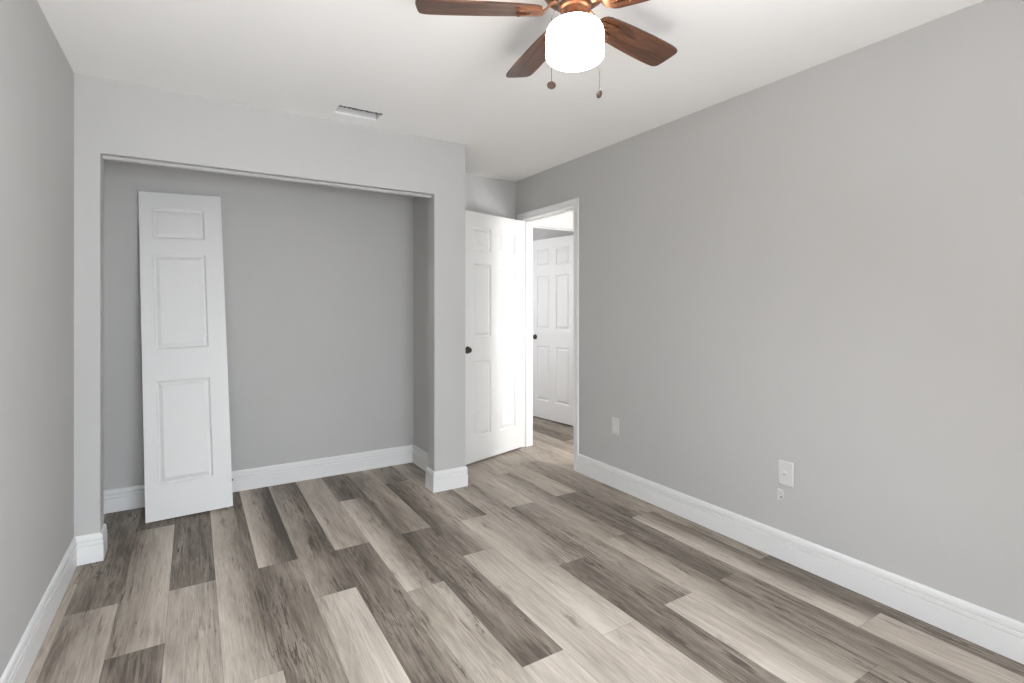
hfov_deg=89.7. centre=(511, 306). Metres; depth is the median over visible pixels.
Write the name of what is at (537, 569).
floor
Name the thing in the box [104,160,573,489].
wall
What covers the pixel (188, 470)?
door leaf
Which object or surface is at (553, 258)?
door
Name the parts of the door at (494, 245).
knob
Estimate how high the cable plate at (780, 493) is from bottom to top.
0.067 m
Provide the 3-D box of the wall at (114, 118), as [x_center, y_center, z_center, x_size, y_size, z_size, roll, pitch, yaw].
[-1.281,0.062,3.165,2.158,2.440,0.114,0,0,-32]
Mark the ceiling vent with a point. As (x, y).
(340, 108)
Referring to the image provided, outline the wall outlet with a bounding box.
[612,417,618,434]
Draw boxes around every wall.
[0,0,73,677]
[74,73,464,536]
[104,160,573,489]
[414,196,427,452]
[516,0,1023,622]
[533,228,573,240]
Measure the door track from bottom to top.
0.016 m
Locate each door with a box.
[465,210,523,464]
[533,235,573,425]
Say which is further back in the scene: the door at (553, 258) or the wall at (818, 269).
the door at (553, 258)
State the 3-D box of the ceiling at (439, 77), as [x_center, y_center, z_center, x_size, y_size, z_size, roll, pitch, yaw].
[-0.199,-1.165,3.228,4.264,0.014,7.020,0,0,-32]
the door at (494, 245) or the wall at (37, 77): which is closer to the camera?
the wall at (37, 77)
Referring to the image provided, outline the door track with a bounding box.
[103,155,430,197]
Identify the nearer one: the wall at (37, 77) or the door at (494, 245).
the wall at (37, 77)
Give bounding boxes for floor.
[25,416,1023,682]
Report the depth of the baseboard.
2.56 m
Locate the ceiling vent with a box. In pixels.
[335,105,381,117]
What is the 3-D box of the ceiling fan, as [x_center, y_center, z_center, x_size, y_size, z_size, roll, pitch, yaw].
[0.225,-0.934,1.775,1.021,0.446,1.030,0,0,-32]
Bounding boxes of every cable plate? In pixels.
[777,488,783,500]
[778,459,793,487]
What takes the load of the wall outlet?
attached to the wall at (818, 269)
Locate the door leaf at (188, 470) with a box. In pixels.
[138,191,232,522]
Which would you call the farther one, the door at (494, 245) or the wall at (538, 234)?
the wall at (538, 234)
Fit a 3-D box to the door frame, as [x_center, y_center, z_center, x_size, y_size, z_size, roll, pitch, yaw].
[0.338,0.220,4.400,0.150,2.125,0.882,0,0,-32]
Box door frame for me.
[517,198,578,471]
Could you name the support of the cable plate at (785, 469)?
attached to the wall at (818, 269)
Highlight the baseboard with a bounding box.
[0,444,1023,682]
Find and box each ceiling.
[37,0,983,181]
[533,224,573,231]
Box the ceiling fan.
[415,0,676,97]

